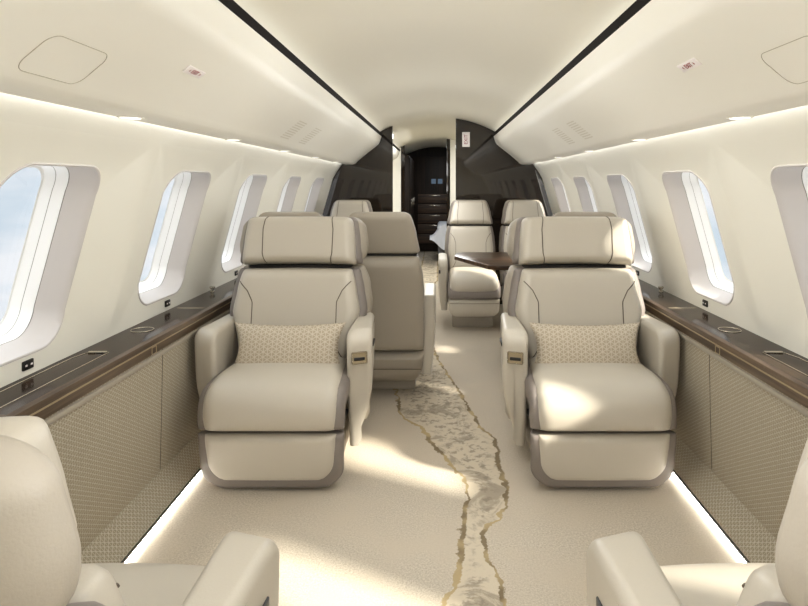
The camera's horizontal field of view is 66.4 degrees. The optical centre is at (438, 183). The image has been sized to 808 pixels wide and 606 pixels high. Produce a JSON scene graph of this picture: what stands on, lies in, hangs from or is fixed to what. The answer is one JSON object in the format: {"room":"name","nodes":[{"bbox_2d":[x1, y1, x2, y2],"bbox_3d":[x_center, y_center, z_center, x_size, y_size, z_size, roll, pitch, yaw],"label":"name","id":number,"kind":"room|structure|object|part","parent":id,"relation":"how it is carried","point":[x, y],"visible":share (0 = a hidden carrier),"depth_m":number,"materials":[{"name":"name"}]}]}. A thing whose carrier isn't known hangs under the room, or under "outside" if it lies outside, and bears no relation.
{"room":"aircraft cabin","nodes":[
{"label":"aircraft cabin","id":0,"kind":"room"},
{"bbox_2d":[0,92,341,387],"bbox_3d":[-0.945,0.357,5.375,0.630,1.785,13.450,0,0,0],"label":"wall","id":1,"kind":"structure","parent":0,"point":[135,161],"depth_m":2.26,"materials":[{"name":"white plastic"}]},
{"bbox_2d":[22,358,33,371],"bbox_3d":[-1.256,0.553,1.885,0.010,0.029,0.048,0,0,0],"label":"wall socket","id":2,"kind":"object","parent":1,"relation":"attached to","point":[29,363],"visible":1,"depth_m":1.88,"materials":[{"name":"black plastic"}]},
{"bbox_2d":[0,162,99,366],"bbox_3d":[-1.238,0.232,1.823,0.278,0.587,0.483,0,0,0],"label":"window","id":3,"kind":"structure","parent":1,"relation":"in","point":[32,319],"depth_m":2.00,"materials":[{"name":"grey plastic"}]},
{"bbox_3d":[-1.278,0.214,1.823,0.198,0.544,0.371,0,0,0],"label":"shade frame","id":4,"kind":"part","parent":3,"relation":"part of","materials":[{"name":"white plastic"}]},
{"bbox_2d":[0,278,236,418],"bbox_3d":[-1.167,0.601,2.545,0.177,0.094,7.650,0,0,0],"label":"ledge","id":5,"kind":"object","parent":1,"relation":"attached to","point":[44,392],"visible":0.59,"depth_m":2.09,"materials":[{"name":"brown wood"}]},
{"bbox_3d":[-1.082,0.614,2.545,0.006,0.005,7.650,0,0,0],"label":"gold trim","id":6,"kind":"part","parent":5,"relation":"part of","materials":[{"name":"beige"}]},
{"bbox_3d":[-1.186,0.584,2.468,0.080,0.001,0.080,0,0,0],"label":"cup holder lid","id":7,"kind":"part","parent":5,"relation":"part of","materials":[{"name":"silver metal"}]},
{"bbox_2d":[44,309,229,563],"bbox_3d":[-1.064,0.943,2.535,0.078,0.586,7.670,0,0,0],"label":"wall panel","id":8,"kind":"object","parent":1,"relation":"attached to","point":[127,448],"depth_m":2.17,"materials":[{"name":"fabric"}]},
{"bbox_3d":[-1.091,0.662,2.550,0.022,0.018,7.640,0,0,0],"label":"rail","id":9,"kind":"part","parent":8,"relation":"part of","materials":[{"name":"wood"}]},
{"bbox_2d":[165,299,169,306],"bbox_3d":[-1.256,0.553,2.857,0.010,0.029,0.048,0,0,0],"label":"wall socket","id":10,"kind":"object","parent":1,"relation":"attached to","point":[167,302],"visible":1,"depth_m":2.85,"materials":[{"name":"black plastic"}]},
{"bbox_2d":[138,170,210,305],"bbox_3d":[-1.238,0.232,2.807,0.278,0.587,0.483,0,0,0],"label":"window","id":11,"kind":"structure","parent":1,"relation":"in","point":[165,278],"depth_m":2.98,"materials":[{"name":"grey plastic"}]},
{"bbox_3d":[-1.278,0.214,2.807,0.198,0.544,0.371,0,0,0],"label":"shade frame","id":12,"kind":"part","parent":11,"relation":"part of","materials":[{"name":"white plastic"}]},
{"bbox_2d":[0,0,382,164],"bbox_3d":[-0.772,-0.359,2.554,0.392,0.322,7.668,0,0,0],"label":"overhead panel","id":13,"kind":"object","parent":1,"relation":"attached to","point":[122,59],"visible":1,"depth_m":1.71,"materials":[{"name":"paint"}]},
{"bbox_3d":[-0.803,-0.264,1.328,0.084,0.072,0.217,0,0,0],"label":"access panel","id":14,"kind":"part","parent":13,"relation":"part of","materials":[{"name":"beige plastic"}]},
{"bbox_2d":[116,115,143,119],"bbox_3d":[-0.928,-0.200,1.857,0.072,0.004,0.093,0,0,-6],"label":"light","id":15,"kind":"object","parent":13,"relation":"attached to","point":[131,117],"depth_m":1.84,"materials":[{"name":"paint"}]},
{"bbox_2d":[183,65,205,78],"bbox_3d":[-0.720,-0.330,1.818,0.023,0.019,0.118,0,0,0],"label":"exit sign","id":16,"kind":"object","parent":13,"relation":"attached to","point":[190,70],"visible":1,"depth_m":1.81,"materials":[{"name":"white plastic"}]},
{"bbox_2d":[225,139,241,140],"bbox_3d":[-0.928,-0.200,2.787,0.072,0.004,0.093,0,0,-6],"label":"light","id":17,"kind":"object","parent":13,"relation":"attached to","point":[225,139],"depth_m":2.78,"materials":[{"name":"paint"}]},
{"bbox_2d":[280,121,306,138],"bbox_3d":[-0.774,-0.288,3.300,0.104,0.086,0.180,0,0,0],"label":"grille","id":18,"kind":"object","parent":13,"relation":"attached to","point":[296,127],"depth_m":3.29,"materials":[{"name":"beige plastic"}]},
{"bbox_3d":[-0.587,-0.506,2.554,0.022,0.027,7.668,0,0,0],"label":"lip trim","id":19,"kind":"part","parent":13,"relation":"part of","materials":[{"name":"black plastic"}]},
{"bbox_2d":[299,128,321,143],"bbox_3d":[-0.774,-0.288,3.720,0.104,0.086,0.180,0,0,0],"label":"grille","id":20,"kind":"object","parent":13,"relation":"attached to","point":[314,132],"depth_m":3.71,"materials":[{"name":"beige plastic"}]},
{"bbox_2d":[221,174,266,272],"bbox_3d":[-1.238,0.232,3.791,0.278,0.587,0.483,0,0,0],"label":"window","id":21,"kind":"structure","parent":1,"relation":"in","point":[251,190],"depth_m":3.97,"materials":[{"name":"grey plastic"}]},
{"bbox_3d":[-1.278,0.214,3.791,0.198,0.544,0.371,0,0,0],"label":"shade frame","id":22,"kind":"part","parent":21,"relation":"part of","materials":[{"name":"white plastic"}]},
{"bbox_2d":[276,176,300,211],"bbox_3d":[-1.238,0.232,4.774,0.278,0.587,0.483,0,0,0],"label":"window","id":23,"kind":"structure","parent":1,"relation":"in","point":[288,194],"depth_m":4.97,"materials":[{"name":"grey plastic"}]},
{"bbox_3d":[-1.278,0.214,4.774,0.198,0.544,0.371,0,0,0],"label":"shade frame","id":24,"kind":"part","parent":23,"relation":"part of","materials":[{"name":"white plastic"}]},
{"bbox_2d":[304,178,323,211],"bbox_3d":[-1.238,0.232,5.758,0.278,0.587,0.483,0,0,0],"label":"window","id":25,"kind":"structure","parent":1,"relation":"in","point":[314,191],"depth_m":5.96,"materials":[{"name":"grey plastic"}]},
{"bbox_3d":[-1.278,0.214,5.758,0.198,0.544,0.371,0,0,0],"label":"shade frame","id":26,"kind":"part","parent":25,"relation":"part of","materials":[{"name":"white plastic"}]},
{"bbox_2d":[393,139,455,211],"bbox_3d":[-0.010,0.283,9.420,2.492,1.931,0.040,0,0,0],"label":"wall","id":27,"kind":"structure","parent":0,"point":[397,162],"depth_m":9.40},
{"bbox_2d":[393,144,399,159],"bbox_3d":[-0.772,-0.361,7.915,0.392,0.318,2.930,0,0,0],"label":"bin","id":28,"kind":"object","parent":27,"relation":"attached to","point":[396,150],"visible":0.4,"depth_m":8.79,"materials":[{"name":"paint"}]},
{"bbox_2d":[401,145,404,211],"bbox_3d":[-0.542,0.330,9.420,0.055,1.838,0.070,0,0,0],"label":"trim","id":29,"kind":"structure","parent":27,"relation":"attached to","point":[402,147],"depth_m":9.39,"materials":[{"name":"black wood"}]},
{"bbox_2d":[447,139,449,225],"bbox_3d":[0.150,0.280,9.420,0.050,1.938,0.070,0,0,0],"label":"trim","id":30,"kind":"structure","parent":27,"relation":"attached to","point":[448,140],"depth_m":9.39,"materials":[{"name":"black wood"}]},
{"bbox_2d":[407,147,446,157],"bbox_3d":[-0.010,0.275,11.620,2.496,1.948,0.040,0,0,0],"label":"wall","id":31,"kind":"structure","parent":0,"point":[431,151],"depth_m":11.60,"materials":[{"name":"brown wood"}]},
{"bbox_2d":[234,0,635,154],"bbox_3d":[-0.010,-0.618,5.375,1.240,0.165,13.450,0,0,0],"label":"ceiling","id":32,"kind":"structure","parent":0,"point":[416,68],"depth_m":2.93,"materials":[{"name":"white paint"}]},
{"bbox_2d":[127,251,743,605],"bbox_3d":[-0.010,1.250,5.375,2.120,0.001,13.450,0,0,0],"label":"floor","id":33,"kind":"structure","parent":0,"point":[437,502],"depth_m":2.32,"materials":[{"name":"beige carpet"}]},
{"bbox_2d":[0,415,278,605],"bbox_3d":[-0.675,0.734,0.938,0.772,1.009,0.877,0,0,0],"label":"chair","id":34,"kind":"object","parent":33,"relation":"on","point":[41,565],"visible":1,"depth_m":0.68,"materials":[{"name":"beige leather"}]},
{"bbox_3d":[-0.675,0.666,0.708,0.665,0.372,0.167,0,0,0],"label":"backrest trim","id":35,"kind":"part","parent":34,"relation":"part of","materials":[{"name":"grey leather"}]},
{"bbox_3d":[-0.675,0.663,0.768,0.599,0.374,0.186,0,0,0],"label":"backrest","id":36,"kind":"part","parent":34,"relation":"part of","materials":[{"name":"beige leather"}]},
{"bbox_3d":[-0.675,0.885,1.081,0.540,0.207,0.592,0,0,0],"label":"seat","id":37,"kind":"part","parent":34,"relation":"part of","materials":[{"name":"beige leather"}]},
{"bbox_3d":[-0.342,0.898,0.958,0.106,0.533,0.425,0,0,0],"label":"armrest","id":38,"kind":"part","parent":34,"relation":"part of","materials":[{"name":"beige leather"}]},
{"bbox_2d":[125,471,200,562],"bbox_3d":[-1.032,1.242,2.550,0.010,0.009,7.640,0,0,0],"label":"light strip","id":39,"kind":"object","parent":33,"relation":"on","point":[131,555],"visible":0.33,"depth_m":2.28,"materials":[{"name":"white plastic"}]},
{"bbox_2d":[195,216,374,487],"bbox_3d":[-0.675,0.699,2.815,0.772,1.078,0.783,0,0,0],"label":"chair","id":40,"kind":"object","parent":33,"relation":"on","point":[263,425],"visible":0.9,"depth_m":2.66,"materials":[{"name":"beige leather"}]},
{"bbox_3d":[-1.008,0.898,2.842,0.106,0.533,0.425,0,0,0],"label":"armrest","id":41,"kind":"part","parent":40,"relation":"part of","materials":[{"name":"beige leather"}]},
{"bbox_3d":[-0.675,1.120,2.519,0.590,0.235,0.105,0,0,0],"label":"footrest trim","id":42,"kind":"part","parent":40,"relation":"part of","materials":[{"name":"grey leather"}]},
{"bbox_3d":[-0.675,0.903,2.734,0.592,0.169,0.561,0,0,0],"label":"seat trim","id":43,"kind":"part","parent":40,"relation":"part of","materials":[{"name":"grey leather"}]},
{"bbox_3d":[-0.675,0.885,2.719,0.540,0.207,0.592,0,0,0],"label":"seat","id":44,"kind":"part","parent":40,"relation":"part of","materials":[{"name":"beige leather"}]},
{"bbox_2d":[234,322,345,363],"bbox_3d":[-0.675,0.747,2.764,0.545,0.235,0.143,0,0,0],"label":"lumbar pillow","id":45,"kind":"object","parent":40,"relation":"on","point":[258,343],"visible":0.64,"depth_m":2.73,"materials":[{"name":"fabric"}]},
{"bbox_3d":[-0.675,0.628,2.937,0.599,0.444,0.188,0,0,0],"label":"backrest","id":46,"kind":"part","parent":40,"relation":"part of","materials":[{"name":"beige leather"}]},
{"bbox_3d":[-0.675,0.631,2.998,0.665,0.442,0.169,0,0,0],"label":"backrest trim","id":47,"kind":"part","parent":40,"relation":"part of","materials":[{"name":"grey leather"}]},
{"bbox_3d":[-0.675,0.280,3.074,0.603,0.230,0.134,0,0,0],"label":"headrest trim","id":48,"kind":"part","parent":40,"relation":"part of","materials":[{"name":"grey leather"}]},
{"bbox_2d":[354,357,364,360],"bbox_3d":[-0.339,0.750,2.639,0.048,0.013,0.006,0,0,-20],"label":"switch","id":49,"kind":"object","parent":40,"relation":"attached to","point":[355,358],"depth_m":2.64,"materials":[{"name":"black plastic"}]},
{"bbox_3d":[-0.342,0.898,2.842,0.106,0.533,0.425,0,0,0],"label":"armrest","id":50,"kind":"part","parent":40,"relation":"part of","materials":[{"name":"beige leather"}]},
{"bbox_2d":[259,212,322,216],"bbox_3d":[-0.810,0.701,3.750,0.483,1.096,0.855,0,0,0],"label":"chair","id":51,"kind":"object","parent":33,"relation":"on","point":[265,214],"visible":0.04,"depth_m":3.34,"materials":[{"name":"leather"}]},
{"bbox_2d":[330,200,372,216],"bbox_3d":[-0.830,0.701,5.560,0.483,1.096,0.855,0,0,0],"label":"chair","id":52,"kind":"object","parent":33,"relation":"on","point":[344,208],"visible":0.2,"depth_m":5.79,"materials":[{"name":"leather"}]},
{"bbox_2d":[349,212,435,388],"bbox_3d":[-0.283,0.701,3.748,0.564,1.096,0.875,0,0,0],"label":"chair","id":53,"kind":"object","parent":33,"relation":"on","point":[403,306],"visible":0.67,"depth_m":3.43,"materials":[{"name":"leather"}]},
{"bbox_3d":[-0.058,0.872,3.809,0.080,0.457,0.497,0,0,0],"label":"armrest","id":54,"kind":"part","parent":53,"relation":"part of","materials":[{"name":"beige leather"}]},
{"bbox_2d":[405,155,414,221],"bbox_3d":[-0.596,0.400,10.400,0.328,1.700,1.500,0,0,0],"label":"wardrobe","id":55,"kind":"object","parent":33,"relation":"on","point":[409,162],"visible":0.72,"depth_m":9.66,"materials":[{"name":"brown wood"}]},
{"bbox_3d":[-0.452,0.380,9.900,0.018,1.600,0.470,0,0,0],"label":"door","id":56,"kind":"part","parent":55,"relation":"part of","materials":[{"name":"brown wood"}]},
{"bbox_3d":[-0.452,0.380,10.400,0.018,1.600,0.470,0,0,0],"label":"door","id":57,"kind":"part","parent":55,"relation":"part of","materials":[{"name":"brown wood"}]},
{"bbox_3d":[-0.452,0.380,10.900,0.018,1.600,0.470,0,0,0],"label":"door","id":58,"kind":"part","parent":55,"relation":"part of","materials":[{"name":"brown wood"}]},
{"bbox_2d":[412,157,446,250],"bbox_3d":[-0.090,0.370,11.454,0.780,1.740,0.252,0,0,0],"label":"tall cabinet","id":59,"kind":"object","parent":33,"relation":"on","point":[430,173],"visible":0.7,"depth_m":11.36,"materials":[{"name":"brown wood"}]},
{"bbox_3d":[-0.070,1.010,11.350,0.620,0.165,0.024,0,0,0],"label":"drawer","id":60,"kind":"part","parent":59,"relation":"part of","materials":[{"name":"brown wood"}]},
{"bbox_3d":[-0.070,0.825,11.350,0.620,0.165,0.024,0,0,0],"label":"drawer","id":61,"kind":"part","parent":59,"relation":"part of","materials":[{"name":"brown wood"}]},
{"bbox_3d":[-0.070,0.270,11.350,0.620,0.165,0.024,0,0,0],"label":"drawer","id":62,"kind":"part","parent":59,"relation":"part of","materials":[{"name":"brown wood"}]},
{"bbox_3d":[-0.070,0.455,11.350,0.620,0.165,0.024,0,0,0],"label":"drawer","id":63,"kind":"part","parent":59,"relation":"part of","materials":[{"name":"brown wood"}]},
{"bbox_3d":[-0.070,0.640,11.350,0.620,0.165,0.024,0,0,0],"label":"drawer","id":64,"kind":"part","parent":59,"relation":"part of","materials":[{"name":"brown wood"}]},
{"bbox_2d":[438,200,500,326],"bbox_3d":[0.263,0.701,5.562,0.564,1.096,0.875,0,0,0],"label":"chair","id":65,"kind":"object","parent":33,"relation":"on","point":[472,293],"visible":0.9,"depth_m":5.38,"materials":[{"name":"leather"}]},
{"bbox_3d":[0.038,0.872,5.501,0.080,0.457,0.497,0,0,0],"label":"armrest","id":66,"kind":"part","parent":65,"relation":"part of","materials":[{"name":"beige leather"}]},
{"bbox_3d":[0.300,0.602,5.787,0.470,0.415,0.170,0,0,0],"label":"backrest trim","id":67,"kind":"part","parent":65,"relation":"part of","materials":[{"name":"grey leather"}]},
{"bbox_3d":[0.300,0.274,5.852,0.429,0.221,0.129,0,0,0],"label":"headrest trim","id":68,"kind":"part","parent":65,"relation":"part of","materials":[{"name":"grey leather"}]},
{"bbox_3d":[0.300,0.602,5.756,0.430,0.416,0.171,0,0,0],"label":"backrest","id":69,"kind":"part","parent":65,"relation":"part of","materials":[{"name":"beige leather"}]},
{"bbox_3d":[0.300,0.827,5.421,0.409,0.172,0.578,0,0,0],"label":"seat","id":70,"kind":"part","parent":65,"relation":"part of","materials":[{"name":"beige leather"}]},
{"bbox_3d":[0.300,0.887,5.426,0.444,0.157,0.569,0,0,0],"label":"seat trim","id":71,"kind":"part","parent":65,"relation":"part of","materials":[{"name":"grey leather"}]},
{"bbox_2d":[454,252,516,269],"bbox_3d":[0.588,0.886,4.335,0.945,0.728,0.810,0,0,0],"label":"conference table","id":72,"kind":"object","parent":33,"relation":"on","point":[487,260],"visible":0.28,"depth_m":4.26,"materials":[{"name":"brown wood"}]},
{"bbox_2d":[499,200,544,296],"bbox_3d":[0.815,0.701,5.560,0.483,1.096,0.855,0,0,0],"label":"chair","id":73,"kind":"object","parent":33,"relation":"on","point":[513,209],"visible":0.25,"depth_m":5.78,"materials":[{"name":"leather"}]},
{"bbox_3d":[0.815,0.602,5.787,0.470,0.415,0.170,0,0,0],"label":"backrest trim","id":74,"kind":"part","parent":73,"relation":"part of","materials":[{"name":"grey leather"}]},
{"bbox_3d":[0.815,0.602,5.756,0.430,0.416,0.171,0,0,0],"label":"backrest","id":75,"kind":"part","parent":73,"relation":"part of","materials":[{"name":"beige leather"}]},
{"bbox_3d":[0.815,0.274,5.852,0.429,0.221,0.129,0,0,0],"label":"headrest trim","id":76,"kind":"part","parent":73,"relation":"part of","materials":[{"name":"grey leather"}]},
{"bbox_2d":[552,212,615,216],"bbox_3d":[0.800,0.701,3.750,0.483,1.096,0.855,0,0,0],"label":"chair","id":77,"kind":"object","parent":33,"relation":"on","point":[608,214],"visible":0.05,"depth_m":3.34,"materials":[{"name":"leather"}]},
{"bbox_2d":[500,216,679,487],"bbox_3d":[0.665,0.699,2.815,0.772,1.078,0.783,0,0,0],"label":"chair","id":78,"kind":"object","parent":33,"relation":"on","point":[583,425],"visible":0.86,"depth_m":2.66,"materials":[{"name":"beige leather"}]},
{"bbox_3d":[0.332,0.898,2.842,0.106,0.533,0.425,0,0,0],"label":"armrest","id":79,"kind":"part","parent":78,"relation":"part of","materials":[{"name":"beige leather"}]},
{"bbox_2d":[510,357,520,360],"bbox_3d":[0.329,0.750,2.639,0.048,0.013,0.006,0,0,20],"label":"switch","id":80,"kind":"object","parent":78,"relation":"attached to","point":[511,358],"depth_m":2.64,"materials":[{"name":"black plastic"}]},
{"bbox_3d":[0.665,0.280,3.074,0.603,0.230,0.134,0,0,0],"label":"headrest trim","id":81,"kind":"part","parent":78,"relation":"part of","materials":[{"name":"grey leather"}]},
{"bbox_3d":[0.665,0.631,2.998,0.665,0.442,0.169,0,0,0],"label":"backrest trim","id":82,"kind":"part","parent":78,"relation":"part of","materials":[{"name":"grey leather"}]},
{"bbox_3d":[0.665,0.628,2.937,0.599,0.444,0.188,0,0,0],"label":"backrest","id":83,"kind":"part","parent":78,"relation":"part of","materials":[{"name":"beige leather"}]},
{"bbox_2d":[529,322,639,363],"bbox_3d":[0.665,0.747,2.764,0.545,0.235,0.143,0,0,0],"label":"lumbar pillow","id":84,"kind":"object","parent":78,"relation":"on","point":[616,343],"visible":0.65,"depth_m":2.73,"materials":[{"name":"fabric"}]},
{"bbox_3d":[0.665,0.885,2.719,0.540,0.207,0.592,0,0,0],"label":"seat","id":85,"kind":"part","parent":78,"relation":"part of","materials":[{"name":"beige leather"}]},
{"bbox_3d":[0.665,0.903,2.734,0.592,0.169,0.561,0,0,0],"label":"seat trim","id":86,"kind":"part","parent":78,"relation":"part of","materials":[{"name":"grey leather"}]},
{"bbox_3d":[0.665,1.120,2.519,0.590,0.235,0.105,0,0,0],"label":"footrest trim","id":87,"kind":"part","parent":78,"relation":"part of","materials":[{"name":"grey leather"}]},
{"bbox_3d":[0.998,0.898,2.842,0.106,0.533,0.425,0,0,0],"label":"armrest","id":88,"kind":"part","parent":78,"relation":"part of","materials":[{"name":"beige leather"}]},
{"bbox_2d":[587,438,807,605],"bbox_3d":[0.655,0.734,0.938,0.772,1.009,0.877,0,0,0],"label":"chair","id":89,"kind":"object","parent":33,"relation":"on","point":[622,570],"visible":1,"depth_m":0.99,"materials":[{"name":"beige leather"}]},
{"bbox_3d":[0.322,0.898,0.958,0.106,0.533,0.425,0,0,0],"label":"armrest","id":90,"kind":"part","parent":89,"relation":"part of","materials":[{"name":"beige leather"}]},
{"bbox_3d":[0.655,0.885,1.081,0.540,0.207,0.592,0,0,0],"label":"seat","id":91,"kind":"part","parent":89,"relation":"part of","materials":[{"name":"beige leather"}]},
{"bbox_3d":[0.655,0.663,0.768,0.599,0.374,0.186,0,0,0],"label":"backrest","id":92,"kind":"part","parent":89,"relation":"part of","materials":[{"name":"beige leather"}]},
{"bbox_3d":[0.655,0.666,0.708,0.665,0.372,0.167,0,0,0],"label":"backrest trim","id":93,"kind":"part","parent":89,"relation":"part of","materials":[{"name":"grey leather"}]},
{"bbox_2d":[672,473,745,562],"bbox_3d":[1.012,1.242,2.550,0.010,0.009,7.640,0,0,0],"label":"light strip","id":94,"kind":"object","parent":33,"relation":"on","point":[735,550],"visible":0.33,"depth_m":2.27,"materials":[{"name":"white plastic"}]},
{"bbox_2d":[322,119,552,303],"bbox_3d":[-0.010,0.284,6.423,2.492,1.930,0.045,0,0,0],"label":"wall","id":95,"kind":"structure","parent":0,"point":[485,171],"depth_m":6.40,"materials":[{"name":"black wood"}]},
{"bbox_2d":[462,132,469,146],"bbox_3d":[0.286,-0.462,6.397,0.080,0.155,0.008,0,0,0],"label":"placard","id":96,"kind":"object","parent":95,"relation":"attached to","point":[465,135],"visible":1,"depth_m":6.39,"materials":[{"name":"white"}]},
{"bbox_2d":[430,221,446,253],"bbox_3d":[0.400,0.942,10.470,1.080,0.614,1.400,0,0,0],"label":"pillow","id":97,"kind":"object","parent":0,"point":[438,237],"visible":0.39,"depth_m":9.81,"materials":[{"name":"grey fabric"}]},
{"bbox_3d":[0.460,0.790,10.500,0.960,0.240,1.340,0,0,0],"label":"mattress","id":98,"kind":"part","parent":97,"relation":"part of","materials":[{"name":"white fabric"}]},
{"bbox_2d":[533,105,807,358],"bbox_3d":[0.925,0.357,5.375,0.630,1.785,13.450,0,0,0],"label":"wall","id":99,"kind":"structure","parent":0,"point":[735,161],"depth_m":2.35,"materials":[{"name":"white plastic"}]},
{"bbox_2d":[551,178,570,211],"bbox_3d":[1.218,0.232,5.758,0.278,0.587,0.483,0,0,0],"label":"window","id":100,"kind":"structure","parent":99,"relation":"in","point":[560,192],"depth_m":5.96,"materials":[{"name":"grey plastic"}]},
{"bbox_2d":[573,176,597,211],"bbox_3d":[1.218,0.232,4.774,0.278,0.587,0.483,0,0,0],"label":"window","id":101,"kind":"structure","parent":99,"relation":"in","point":[585,192],"depth_m":4.97,"materials":[{"name":"grey plastic"}]},
{"bbox_3d":[1.258,0.214,4.774,0.198,0.544,0.371,0,0,0],"label":"shade frame","id":102,"kind":"part","parent":101,"relation":"part of","materials":[{"name":"white plastic"}]},
{"bbox_2d":[607,174,652,272],"bbox_3d":[1.218,0.232,3.791,0.278,0.587,0.483,0,0,0],"label":"window","id":103,"kind":"structure","parent":99,"relation":"in","point":[623,193],"depth_m":3.97,"materials":[{"name":"grey plastic"}]},
{"bbox_3d":[1.258,0.214,3.791,0.198,0.544,0.371,0,0,0],"label":"shade frame","id":104,"kind":"part","parent":103,"relation":"part of","materials":[{"name":"white plastic"}]},
{"bbox_2d":[492,0,807,164],"bbox_3d":[0.752,-0.359,2.554,0.392,0.322,7.668,0,0,0],"label":"overhead panel","id":105,"kind":"object","parent":99,"relation":"attached to","point":[627,85],"visible":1,"depth_m":1.85,"materials":[{"name":"paint"}]},
{"bbox_2d":[552,128,574,143],"bbox_3d":[0.754,-0.288,3.720,0.104,0.086,0.180,0,0,0],"label":"grille","id":106,"kind":"object","parent":105,"relation":"attached to","point":[557,131],"depth_m":3.71,"materials":[{"name":"beige plastic"}]},
{"bbox_3d":[0.567,-0.506,2.554,0.022,0.027,7.668,0,0,0],"label":"lip trim","id":107,"kind":"part","parent":105,"relation":"part of","materials":[{"name":"black plastic"}]},
{"bbox_2d":[567,121,592,138],"bbox_3d":[0.754,-0.288,3.300,0.104,0.086,0.180,0,0,0],"label":"grille","id":108,"kind":"object","parent":105,"relation":"attached to","point":[576,127],"depth_m":3.29,"materials":[{"name":"beige plastic"}]},
{"bbox_2d":[631,139,647,140],"bbox_3d":[0.908,-0.200,2.787,0.072,0.004,0.093,0,0,6],"label":"light","id":109,"kind":"object","parent":105,"relation":"attached to","point":[631,139],"depth_m":2.77,"materials":[{"name":"paint"}]},
{"bbox_2d":[677,58,701,71],"bbox_3d":[0.699,-0.331,1.718,0.023,0.019,0.118,0,0,0],"label":"exit sign","id":110,"kind":"object","parent":105,"relation":"attached to","point":[692,63],"visible":1,"depth_m":1.71,"materials":[{"name":"white plastic"}]},
{"bbox_2d":[726,115,753,119],"bbox_3d":[0.908,-0.200,1.857,0.072,0.004,0.093,0,0,6],"label":"light","id":111,"kind":"object","parent":105,"relation":"attached to","point":[729,117],"depth_m":1.84,"materials":[{"name":"paint"}]},
{"bbox_3d":[0.783,-0.264,1.328,0.084,0.072,0.217,0,0,0],"label":"access panel","id":112,"kind":"part","parent":105,"relation":"part of","materials":[{"name":"beige plastic"}]},
{"bbox_2d":[662,170,734,305],"bbox_3d":[1.218,0.232,2.807,0.278,0.587,0.483,0,0,0],"label":"window","id":113,"kind":"structure","parent":99,"relation":"in","point":[707,278],"depth_m":2.98,"materials":[{"name":"grey plastic"}]},
{"bbox_3d":[1.258,0.214,2.807,0.198,0.544,0.371,0,0,0],"label":"shade frame","id":114,"kind":"part","parent":113,"relation":"part of","materials":[{"name":"white plastic"}]},
{"bbox_2d":[702,299,707,306],"bbox_3d":[1.236,0.553,2.857,0.010,0.029,0.048,0,0,0],"label":"wall socket","id":115,"kind":"object","parent":99,"relation":"attached to","point":[704,302],"visible":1,"depth_m":2.85,"materials":[{"name":"black plastic"}]},
{"bbox_2d":[638,279,807,407],"bbox_3d":[1.147,0.601,2.545,0.177,0.094,7.650,0,0,0],"label":"ledge","id":116,"kind":"object","parent":99,"relation":"attached to","point":[785,370],"visible":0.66,"depth_m":2.29,"materials":[{"name":"brown wood"}]},
{"bbox_3d":[1.166,0.584,2.468,0.080,0.001,0.080,0,0,0],"label":"cup holder lid","id":117,"kind":"part","parent":116,"relation":"part of","materials":[{"name":"silver metal"}]},
{"bbox_2d":[645,310,807,562],"bbox_3d":[1.044,0.943,2.535,0.078,0.586,7.670,0,0,0],"label":"wall panel","id":118,"kind":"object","parent":99,"relation":"attached to","point":[741,440],"depth_m":2.20,"materials":[{"name":"fabric"}]},
{"bbox_3d":[1.071,0.662,2.550,0.022,0.018,7.640,0,0,0],"label":"rail","id":119,"kind":"part","parent":118,"relation":"part of","materials":[{"name":"wood"}]},
{"bbox_2d":[770,164,807,317],"bbox_3d":[1.218,0.232,1.823,0.278,0.587,0.483,0,0,0],"label":"window","id":120,"kind":"structure","parent":99,"relation":"in","point":[789,183],"depth_m":2.04,"materials":[{"name":"grey plastic"}]},
{"bbox_3d":[1.258,0.214,1.823,0.198,0.544,0.371,0,0,0],"label":"shade frame","id":121,"kind":"part","parent":120,"relation":"part of","materials":[{"name":"white plastic"}]}
]}

